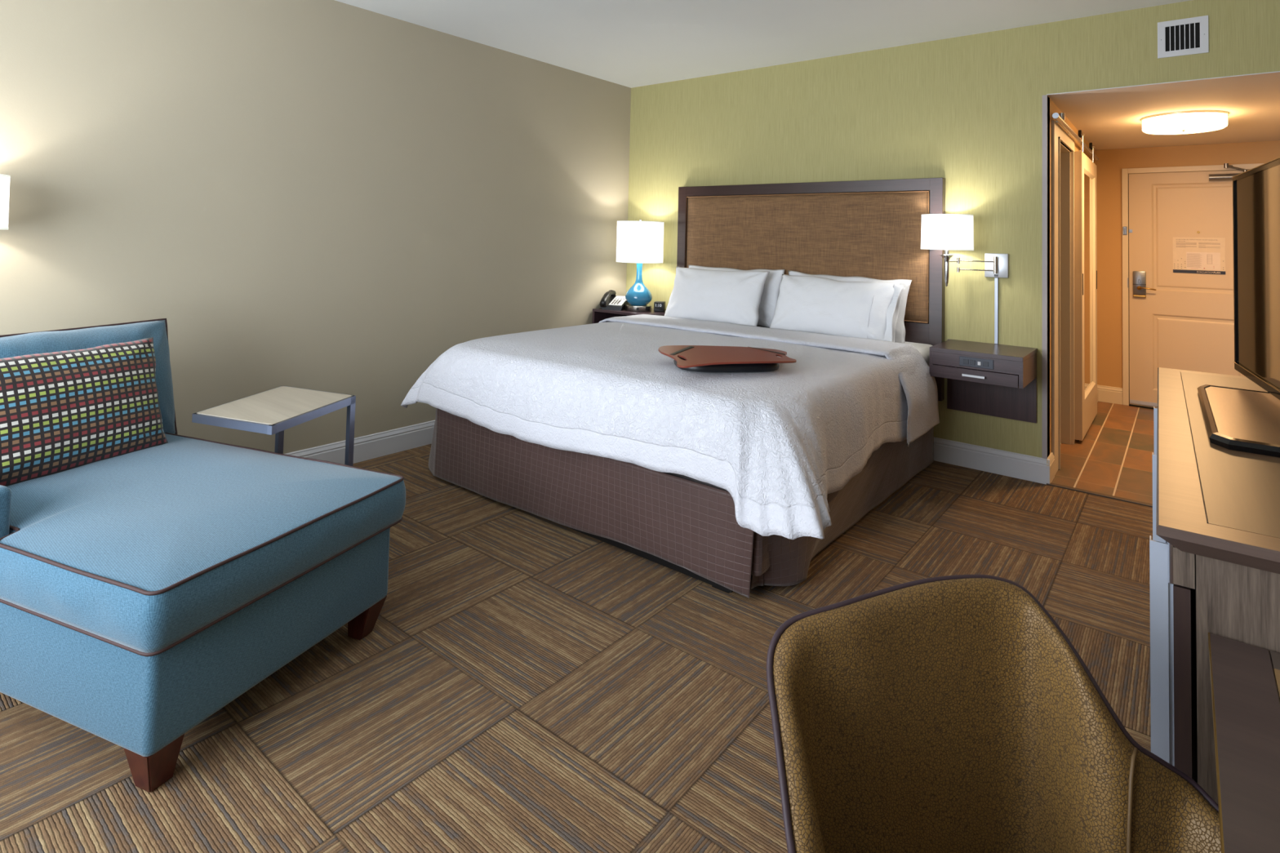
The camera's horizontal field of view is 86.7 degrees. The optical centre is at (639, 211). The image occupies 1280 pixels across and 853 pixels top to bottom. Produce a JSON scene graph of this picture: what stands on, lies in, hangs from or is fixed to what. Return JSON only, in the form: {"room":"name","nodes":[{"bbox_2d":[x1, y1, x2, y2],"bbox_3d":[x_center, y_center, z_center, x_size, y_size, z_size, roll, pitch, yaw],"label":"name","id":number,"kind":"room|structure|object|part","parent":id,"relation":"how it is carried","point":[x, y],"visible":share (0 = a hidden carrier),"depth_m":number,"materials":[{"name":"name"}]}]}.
{"room":"hotel room","nodes":[
{"label":"hotel room","id":0,"kind":"room"},
{"bbox_2d":[0,0,631,453],"bbox_3d":[-1.902,0.100,3.396,0.120,2.500,5.840,0,-3,39],"label":"wall","id":1,"kind":"structure","parent":0,"point":[333,196],"depth_m":3.47,"materials":[{"name":"beige paint"}]},
{"bbox_2d":[0,173,10,229],"bbox_3d":[-2.480,0.217,2.340,0.298,0.720,0.423,0,-3,39],"label":"sconce","id":2,"kind":"object","parent":1,"relation":"attached to","point":[4,179],"visible":1,"depth_m":2.44,"materials":[{"name":"paint"}]},
{"bbox_3d":[-2.417,-0.135,2.405,0.270,0.008,0.270,0,-3,39],"label":"shade trim","id":3,"kind":"part","parent":2,"relation":"part of","materials":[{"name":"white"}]},
{"bbox_2d":[284,420,435,464],"bbox_3d":[-1.877,1.282,3.307,0.016,0.132,5.600,0,-3,39],"label":"baseboard","id":4,"kind":"structure","parent":1,"relation":"attached to","point":[373,446],"depth_m":3.80,"materials":[{"name":"white paint"}]},
{"bbox_2d":[0,401,1154,852],"bbox_3d":[0.557,1.424,3.012,4.420,0.060,8.440,0,-3,39],"label":"floor","id":5,"kind":"structure","parent":0,"point":[522,681],"depth_m":1.88,"materials":[{"name":"carpet"}]},
{"bbox_2d":[0,318,405,792],"bbox_3d":[-1.593,0.859,2.112,1.533,0.897,0.874,0,-2,21],"label":"chaise","id":6,"kind":"object","parent":5,"relation":"on","point":[143,593],"visible":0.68,"depth_m":1.70,"materials":[{"name":"blue fabric"}]},
{"bbox_3d":[-2.040,0.844,1.865,0.870,0.285,0.089,0,-2,21],"label":"armrest","id":7,"kind":"part","parent":6,"relation":"part of","materials":[{"name":"blue fabric"}]},
{"bbox_2d":[0,337,168,486],"bbox_3d":[-1.850,0.641,2.183,0.173,0.388,0.604,1,-2,20],"label":"throw pillow","id":8,"kind":"object","parent":6,"relation":"on","point":[61,411],"visible":0.98,"depth_m":2.16,"materials":[{"name":"multicoloured fabric"}]},
{"bbox_2d":[0,320,175,434],"bbox_3d":[-1.992,0.639,2.357,0.265,0.452,0.721,0,-2,21],"label":"cushion","id":9,"kind":"object","parent":6,"relation":"on","point":[86,337],"depth_m":2.47,"materials":[{"name":"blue fabric"}]},
{"bbox_3d":[-1.096,1.242,1.527,0.084,0.108,0.084,0,-2,21],"label":"leg","id":10,"kind":"part","parent":6,"relation":"part of","materials":[{"name":"brown wood"}]},
{"bbox_2d":[0,433,405,653],"bbox_3d":[-1.454,0.890,2.036,1.217,0.152,0.819,0,-2,21],"label":"seat cushion","id":11,"kind":"object","parent":6,"relation":"on","point":[147,550],"depth_m":1.77,"materials":[{"name":"blue fabric"}]},
{"bbox_3d":[-0.860,1.272,2.135,0.084,0.108,0.084,0,-2,21],"label":"leg","id":12,"kind":"part","parent":6,"relation":"part of","materials":[{"name":"brown wood"}]},
{"bbox_2d":[191,386,355,466],"bbox_3d":[-1.386,1.030,2.571,0.394,0.602,0.530,1,-2,11],"label":"side table","id":13,"kind":"object","parent":5,"relation":"on","point":[275,411],"visible":0.58,"depth_m":2.53,"materials":[{"name":"beige wood"}]},
{"bbox_2d":[592,307,666,323],"bbox_3d":[-0.045,1.106,5.158,0.518,0.716,0.400,0,-3,39],"label":"nightstand","id":14,"kind":"object","parent":5,"relation":"on","point":[599,314],"visible":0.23,"depth_m":5.14,"materials":[{"name":"brown wood"}]},
{"bbox_3d":[-0.238,1.117,5.314,0.020,0.698,0.398,0,-3,39],"label":"panel","id":15,"kind":"part","parent":14,"relation":"part of","materials":[{"name":"brown wood"}]},
{"bbox_2d":[600,289,628,310],"bbox_3d":[-0.194,0.675,5.195,0.180,0.140,0.234,1,-2,19],"label":"telephone","id":16,"kind":"object","parent":14,"relation":"on","point":[610,301],"visible":0.95,"depth_m":5.15,"materials":[{"name":"black plastic"}]},
{"bbox_2d":[616,218,663,311],"bbox_3d":[-0.004,0.401,5.147,0.358,0.692,0.358,0,-3,39],"label":"table lamp","id":17,"kind":"object","parent":14,"relation":"on","point":[639,242],"visible":1,"depth_m":5.02,"materials":[{"name":"white fabric"}]},
{"bbox_3d":[-0.003,0.380,5.148,0.358,0.008,0.358,0,-3,39],"label":"shade trim","id":18,"kind":"part","parent":17,"relation":"part of","materials":[{"name":"white fabric"}]},
{"bbox_3d":[0.000,0.229,5.154,0.356,0.298,0.356,0,-3,39],"label":"lamp shade","id":19,"kind":"part","parent":17,"relation":"part of","materials":[{"name":"white fabric"}]},
{"bbox_3d":[0.004,0.078,5.160,0.358,0.008,0.358,0,-3,39],"label":"shade trim","id":20,"kind":"part","parent":17,"relation":"part of","materials":[{"name":"white fabric"}]},
{"bbox_2d":[653,301,666,311],"bbox_3d":[0.183,0.713,5.096,0.158,0.074,0.093,1,-2,0],"label":"alarm clock","id":21,"kind":"object","parent":14,"relation":"on","point":[659,306],"visible":0.91,"depth_m":5.06,"materials":[{"name":"black plastic"}]},
{"bbox_2d":[428,325,933,598],"bbox_3d":[0.258,1.072,3.768,2.137,0.690,2.098,0,-3,39],"label":"bed","id":22,"kind":"object","parent":5,"relation":"on","point":[687,526],"visible":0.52,"depth_m":2.79,"materials":[{"name":"brown fabric"}]},
{"bbox_3d":[-0.348,1.179,2.933,1.890,0.340,0.048,0,-3,39],"label":"skirt foot panel","id":23,"kind":"part","parent":22,"relation":"part of","materials":[{"name":"brown fabric"}]},
{"bbox_3d":[0.298,1.389,3.722,1.688,0.055,2.022,0,-3,39],"label":"frame","id":24,"kind":"part","parent":22,"relation":"part of","materials":[{"name":"brown fabric"}]},
{"bbox_2d":[400,314,939,539],"bbox_3d":[0.156,0.899,3.554,2.343,0.448,1.952,0,-3,35],"label":"comforter","id":25,"kind":"object","parent":22,"relation":"on","point":[790,437],"visible":0.93,"depth_m":2.85,"materials":[{"name":"white fabric"}]},
{"bbox_2d":[657,345,796,372],"bbox_3d":[0.386,0.641,2.918,0.595,0.064,0.490,1,-2,-2],"label":"tray","id":26,"kind":"object","parent":25,"relation":"on","point":[700,358],"visible":1,"depth_m":2.85,"materials":[{"name":"brown leather"}]},
{"bbox_2d":[673,357,779,372],"bbox_3d":[0.375,0.652,2.960,0.450,0.044,0.290,2,-2,-8],"label":"cushion","id":27,"kind":"object","parent":26,"relation":"on","point":[754,364],"depth_m":2.82,"materials":[{"name":"black leather"}]},
{"bbox_2d":[664,266,769,326],"bbox_3d":[0.507,0.580,4.644,0.750,0.375,0.230,0,-3,39],"label":"pillow","id":28,"kind":"object","parent":22,"relation":"on","point":[734,297],"visible":0.94,"depth_m":4.55,"materials":[{"name":"white fabric"}]},
{"bbox_2d":[688,264,784,328],"bbox_3d":[0.637,0.586,4.741,0.785,0.401,0.158,0,-3,39],"label":"pillow","id":29,"kind":"object","parent":22,"relation":"on","point":[770,295],"visible":0.16,"depth_m":4.53,"materials":[{"name":"white fabric"}]},
{"bbox_2d":[769,274,905,342],"bbox_3d":[1.171,0.591,4.111,0.805,0.382,0.219,0,-3,39],"label":"pillow","id":30,"kind":"object","parent":22,"relation":"on","point":[809,304],"visible":0.91,"depth_m":4.02,"materials":[{"name":"white fabric"}]},
{"bbox_3d":[1.068,1.192,3.142,0.093,0.401,2.000,0,-3,39],"label":"skirt panel","id":31,"kind":"part","parent":22,"relation":"part of","materials":[{"name":"fabric"}]},
{"bbox_2d":[787,270,911,342],"bbox_3d":[1.268,0.586,4.233,0.811,0.400,0.149,0,-3,39],"label":"pillow","id":32,"kind":"object","parent":22,"relation":"on","point":[900,333],"visible":0.09,"depth_m":4.02,"materials":[{"name":"white fabric"}]},
{"bbox_2d":[766,574,1221,852],"bbox_3d":[0.430,0.906,0.679,0.570,0.784,0.571,2,-2,-9],"label":"desk chair","id":33,"kind":"object","parent":5,"relation":"on","point":[948,713],"visible":0.99,"depth_m":0.89,"materials":[{"name":"brown leather"}]},
{"bbox_2d":[1149,367,1279,804],"bbox_3d":[1.522,0.932,1.516,0.594,0.851,1.742,0,-3,37],"label":"console","id":34,"kind":"object","parent":5,"relation":"on","point":[1215,544],"visible":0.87,"depth_m":1.03,"materials":[{"name":"brown wood"}]},
{"bbox_3d":[1.477,0.937,1.921,0.029,0.752,0.022,0,-3,37],"label":"metal edge pull","id":35,"kind":"part","parent":34,"relation":"part of","materials":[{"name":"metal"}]},
{"bbox_3d":[1.139,0.911,1.479,0.029,0.752,0.022,0,-3,37],"label":"metal edge pull","id":36,"kind":"part","parent":34,"relation":"part of","materials":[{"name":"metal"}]},
{"bbox_3d":[0.800,0.886,1.037,0.029,0.752,0.022,0,-3,37],"label":"metal edge pull","id":37,"kind":"part","parent":34,"relation":"part of","materials":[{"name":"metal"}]},
{"bbox_3d":[0.980,0.928,1.232,0.020,0.692,0.552,0,-3,37],"label":"cabinet door","id":38,"kind":"part","parent":34,"relation":"part of","materials":[{"name":"brown wood"}]},
{"bbox_3d":[0.991,0.552,1.245,0.026,0.054,0.553,0,-3,37],"label":"drawer","id":39,"kind":"part","parent":34,"relation":"part of","materials":[{"name":"wood"}]},
{"bbox_3d":[1.045,0.915,0.847,0.538,0.810,0.020,0,-3,37],"label":"panel","id":40,"kind":"part","parent":34,"relation":"part of","materials":[{"name":"wood"}]},
{"bbox_2d":[1197,157,1279,457],"bbox_3d":[1.563,0.192,1.604,0.374,0.639,0.958,0,-3,39],"label":"television","id":41,"kind":"object","parent":34,"relation":"on","point":[1240,420],"visible":1,"depth_m":1.75,"materials":[{"name":"black plastic"}]},
{"bbox_3d":[1.576,0.495,1.615,0.339,0.002,0.689,0,-3,39],"label":"stand plate","id":42,"kind":"part","parent":41,"relation":"part of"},
{"bbox_2d":[1207,632,1279,852],"bbox_3d":[0.700,0.943,0.373,0.567,0.700,1.124,0,-3,39],"label":"desk","id":43,"kind":"object","parent":5,"relation":"on","point":[1245,678],"visible":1,"depth_m":0.78,"materials":[{"name":"brown wood"}]},
{"bbox_2d":[335,0,1191,88],"bbox_3d":[-0.195,-1.202,2.101,4.420,0.080,5.840,0,-3,39],"label":"ceiling","id":44,"kind":"structure","parent":0,"point":[629,43],"depth_m":3.90,"materials":[{"name":"paint"}]},
{"bbox_2d":[626,0,1279,457],"bbox_3d":[1.558,0.216,4.270,4.180,2.500,0.100,0,-3,39],"label":"wall","id":45,"kind":"structure","parent":0,"point":[966,111],"depth_m":3.98,"materials":[{"name":"green paint"}]},
{"bbox_2d":[676,177,945,401],"bbox_3d":[1.036,0.455,4.567,1.903,1.301,0.066,0,-3,39],"label":"headboard","id":46,"kind":"object","parent":45,"relation":"attached to","point":[866,228],"visible":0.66,"depth_m":4.39,"materials":[{"name":"brown fabric"}]},
{"bbox_3d":[1.026,0.271,4.557,1.745,0.776,0.022,0,-3,39],"label":"upholstered panel","id":47,"kind":"part","parent":46,"relation":"part of","materials":[{"name":"brown fabric"}]},
{"bbox_2d":[920,213,1008,343],"bbox_3d":[1.802,0.377,3.805,0.422,0.720,0.302,0,-3,39],"label":"sconce","id":48,"kind":"object","parent":45,"relation":"attached to","point":[946,232],"visible":1,"depth_m":3.78,"materials":[{"name":"fabric"}]},
{"bbox_2d":[939,249,954,286],"bbox_3d":[1.739,0.316,3.842,0.076,0.216,0.076,0,-3,39],"label":"lamp stem","id":49,"kind":"object","parent":48,"relation":"on","point":[946,256],"depth_m":3.83,"materials":[{"name":"silver metal"}]},
{"bbox_3d":[1.743,0.117,3.850,0.274,0.187,0.274,0,-3,39],"label":"lamp shade","id":50,"kind":"part","parent":48,"relation":"part of","materials":[{"name":"white fabric"}]},
{"bbox_3d":[1.746,0.021,3.854,0.270,0.008,0.270,0,-3,39],"label":"shade trim","id":51,"kind":"part","parent":48,"relation":"part of","materials":[{"name":"white fabric"}]},
{"bbox_3d":[1.741,0.212,3.846,0.276,0.008,0.276,0,-3,39],"label":"shade trim","id":52,"kind":"part","parent":48,"relation":"part of","materials":[{"name":"white fabric"}]},
{"bbox_3d":[1.908,0.305,3.841,0.189,0.057,0.007,0,-2,23],"label":"swing arm","id":53,"kind":"part","parent":48,"relation":"part of","materials":[{"name":"silver metal"}]},
{"bbox_3d":[2.007,0.557,3.817,0.018,0.371,0.012,0,-3,39],"label":"cord","id":54,"kind":"part","parent":48,"relation":"part of","materials":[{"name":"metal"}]},
{"bbox_3d":[2.012,0.303,3.825,0.120,0.136,0.016,0,-3,39],"label":"wall plate","id":55,"kind":"part","parent":48,"relation":"part of","materials":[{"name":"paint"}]},
{"bbox_2d":[929,338,1037,423],"bbox_3d":[1.842,0.934,3.651,0.455,0.401,0.442,0,-3,39],"label":"nightstand","id":56,"kind":"object","parent":45,"relation":"attached to","point":[993,380],"visible":1,"depth_m":3.63,"materials":[{"name":"brown wood"}]},
{"bbox_2d":[963,359,968,364],"bbox_3d":[1.693,0.779,3.522,0.025,0.024,0.003,0,-3,39],"label":"socket","id":57,"kind":"object","parent":56,"relation":"attached to","point":[965,361],"depth_m":3.52,"materials":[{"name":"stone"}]},
{"bbox_2d":[969,360,975,364],"bbox_3d":[1.718,0.779,3.502,0.025,0.024,0.003,0,-3,39],"label":"socket","id":58,"kind":"object","parent":56,"relation":"attached to","point":[971,362],"depth_m":3.50,"materials":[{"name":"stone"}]},
{"bbox_3d":[1.717,0.846,3.487,0.108,0.012,0.022,0,-3,39],"label":"bar handle","id":59,"kind":"part","parent":56,"relation":"part of","materials":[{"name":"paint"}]},
{"bbox_3d":[1.722,0.848,3.507,0.418,0.062,0.016,0,-3,39],"label":"drawer","id":60,"kind":"part","parent":56,"relation":"part of","materials":[{"name":"brown wood"}]},
{"bbox_2d":[982,361,988,366],"bbox_3d":[1.766,0.778,3.463,0.025,0.024,0.003,0,-3,39],"label":"socket","id":61,"kind":"object","parent":56,"relation":"attached to","point":[984,363],"depth_m":3.46,"materials":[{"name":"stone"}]},
{"bbox_2d":[933,437,1049,484],"bbox_3d":[1.032,1.400,4.548,2.965,0.132,0.016,0,-3,39],"label":"baseboard","id":62,"kind":"structure","parent":45,"relation":"attached to","point":[1017,465],"depth_m":3.79,"materials":[{"name":"white paint"}]},
{"bbox_2d":[1041,94,1047,458],"bbox_3d":[2.198,0.344,3.681,0.024,1.970,0.004,0,-3,39],"label":"trim","id":63,"kind":"structure","parent":45,"relation":"attached to","point":[1044,437],"depth_m":3.68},
{"bbox_2d":[1046,482,1152,506],"bbox_3d":[2.650,1.450,3.249,1.213,0.007,0.034,0,-3,39],"label":"trim","id":64,"kind":"structure","parent":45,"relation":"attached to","point":[1051,483],"depth_m":3.47,"materials":[{"name":"brown wood"}]},
{"bbox_2d":[1046,71,1279,94],"bbox_3d":[2.702,-0.646,3.334,1.213,0.004,0.004,0,-3,39],"label":"trim","id":65,"kind":"structure","parent":45,"relation":"attached to","point":[1275,71],"depth_m":3.38,"materials":[{"name":"white paint"}]},
{"bbox_2d":[1157,15,1208,58],"bbox_3d":[2.687,-0.865,3.356,0.197,0.182,0.008,0,-3,39],"label":"air vent","id":66,"kind":"object","parent":45,"relation":"in","point":[1187,36],"visible":1,"depth_m":3.36,"materials":[{"name":"white metal"}]},
{"bbox_2d":[1047,95,1095,457],"bbox_3d":[2.972,0.468,4.724,0.120,2.100,2.600,0,-3,39],"label":"wall","id":67,"kind":"structure","parent":0,"point":[1052,108],"depth_m":3.76,"materials":[{"name":"beige paint"}]},
{"bbox_2d":[1046,452,1054,483],"bbox_3d":[2.234,1.395,3.687,0.016,0.132,0.174,0,-3,39],"label":"baseboard","id":68,"kind":"structure","parent":67,"relation":"attached to","point":[1051,457],"depth_m":3.69,"materials":[{"name":"beige paint"}]},
{"bbox_2d":[1051,120,1075,475],"bbox_3d":[2.550,0.494,4.185,0.147,1.985,0.905,0,-3,39],"label":"sliding door","id":69,"kind":"structure","parent":67,"relation":"attached to","point":[1062,144],"depth_m":4.38,"materials":[{"name":"beige paint"}]},
{"bbox_2d":[1052,112,1098,441],"bbox_3d":[2.944,0.473,4.529,0.050,2.049,2.238,0,-3,39],"label":"sliding barn door","id":70,"kind":"structure","parent":67,"relation":"in","point":[1085,168],"depth_m":4.61,"materials":[{"name":"beige paint"}]},
{"bbox_3d":[2.963,-0.491,4.570,0.040,0.066,2.238,0,-3,39],"label":"sliding door rail","id":71,"kind":"part","parent":70,"relation":"part of","materials":[{"name":"silver metal"}]},
{"bbox_3d":[3.174,0.493,4.813,0.004,1.543,0.715,0,-3,39],"label":"mirror panel","id":72,"kind":"part","parent":70,"relation":"part of","materials":[{"name":"clear glass"}]},
{"bbox_3d":[3.183,0.493,4.807,0.017,1.543,0.715,0,-3,39],"label":"panel moulding","id":73,"kind":"part","parent":70,"relation":"part of","materials":[{"name":"beige paint"}]},
{"bbox_2d":[1047,71,1279,150],"bbox_3d":[3.594,-0.622,4.365,1.353,0.080,2.720,0,-3,39],"label":"ceiling","id":74,"kind":"structure","parent":0,"point":[1108,118],"depth_m":3.99,"materials":[{"name":"paint"}]},
{"bbox_2d":[1141,110,1228,134],"bbox_3d":[3.385,-0.547,4.221,0.426,0.092,0.426,0,-3,39],"label":"ceiling light","id":75,"kind":"object","parent":74,"relation":"attached to","point":[1194,121],"visible":1,"depth_m":4.10,"materials":[{"name":"white glass"}]},
{"bbox_2d":[1095,140,1279,387],"bbox_3d":[4.296,0.526,5.403,1.333,2.100,0.120,0,-3,39],"label":"wall","id":76,"kind":"structure","parent":0,"point":[1110,163],"depth_m":5.61,"materials":[{"name":"beige paint"}]},
{"bbox_2d":[1097,384,1122,404],"bbox_3d":[3.874,1.509,5.597,0.181,0.132,0.016,0,-3,39],"label":"baseboard","id":77,"kind":"structure","parent":76,"relation":"attached to","point":[1109,394],"depth_m":5.59,"materials":[{"name":"beige paint"}]},
{"bbox_2d":[1128,169,1248,408],"bbox_3d":[4.328,0.628,5.272,0.859,1.888,0.034,0,-3,39],"label":"door","id":78,"kind":"structure","parent":76,"relation":"in","point":[1187,323],"depth_m":5.37,"materials":[{"name":"beige paint"}]},
{"bbox_2d":[1123,226,1132,235],"bbox_3d":[3.996,0.155,5.552,0.065,0.070,0.026,1,-2,20],"label":"guard","id":79,"kind":"object","parent":78,"relation":"attached to","point":[1125,228],"visible":1,"depth_m":5.56,"materials":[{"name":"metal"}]},
{"bbox_2d":[1133,271,1155,297],"bbox_3d":[4.060,0.586,5.455,0.152,0.211,0.065,0,-3,39],"label":"door lock","id":80,"kind":"object","parent":78,"relation":"attached to","point":[1140,288],"visible":1,"depth_m":5.48,"materials":[{"name":"metal"}]},
{"bbox_3d":[4.046,0.578,5.490,0.084,0.193,0.028,0,-3,39],"label":"lock plate","id":81,"kind":"part","parent":80,"relation":"part of","materials":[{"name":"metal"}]},
{"bbox_3d":[4.045,0.683,5.488,0.084,0.017,0.024,0,-3,39],"label":"plate","id":82,"kind":"part","parent":80,"relation":"part of","materials":[{"name":"gold metal"}]},
{"bbox_3d":[4.061,0.614,5.434,0.125,0.032,0.038,0,-3,39],"label":"lever handle","id":83,"kind":"part","parent":80,"relation":"part of","materials":[{"name":"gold metal"}]},
{"bbox_2d":[1173,236,1225,274],"bbox_3d":[4.350,0.340,5.278,0.315,0.280,0.006,0,-3,39],"label":"evacuation plan","id":84,"kind":"object","parent":78,"relation":"attached to","point":[1190,255],"visible":1,"depth_m":5.27,"materials":[{"name":"paper"}]},
{"bbox_2d":[1176,242,1220,267],"bbox_3d":[4.345,0.337,5.279,0.266,0.191,0.002,0,-3,39],"label":"print","id":85,"kind":"object","parent":84,"relation":"attached to","point":[1188,255],"depth_m":5.28},
{"bbox_3d":[4.369,0.382,5.258,0.203,0.135,0.001,0,-3,39],"label":"inset panel","id":86,"kind":"part","parent":84,"relation":"part of","materials":[{"name":"white paper"}]},
{"bbox_2d":[1208,163,1247,181],"bbox_3d":[4.500,-0.302,5.128,0.300,0.127,0.104,0,-3,39],"label":"door closer","id":87,"kind":"object","parent":78,"relation":"attached to","point":[1212,177],"depth_m":5.16,"materials":[{"name":"metal"}]},
{"bbox_3d":[4.501,-0.328,5.140,0.147,0.073,0.074,1,-2,13],"label":"closer arm","id":88,"kind":"part","parent":87,"relation":"part of","materials":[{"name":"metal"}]},
{"bbox_2d":[1121,163,1263,405],"bbox_3d":[4.332,0.606,5.277,0.941,1.933,0.025,0,-3,39],"label":"trim","id":89,"kind":"structure","parent":76,"relation":"attached to","point":[1125,171],"depth_m":5.53,"materials":[{"name":"beige paint"}]}
]}

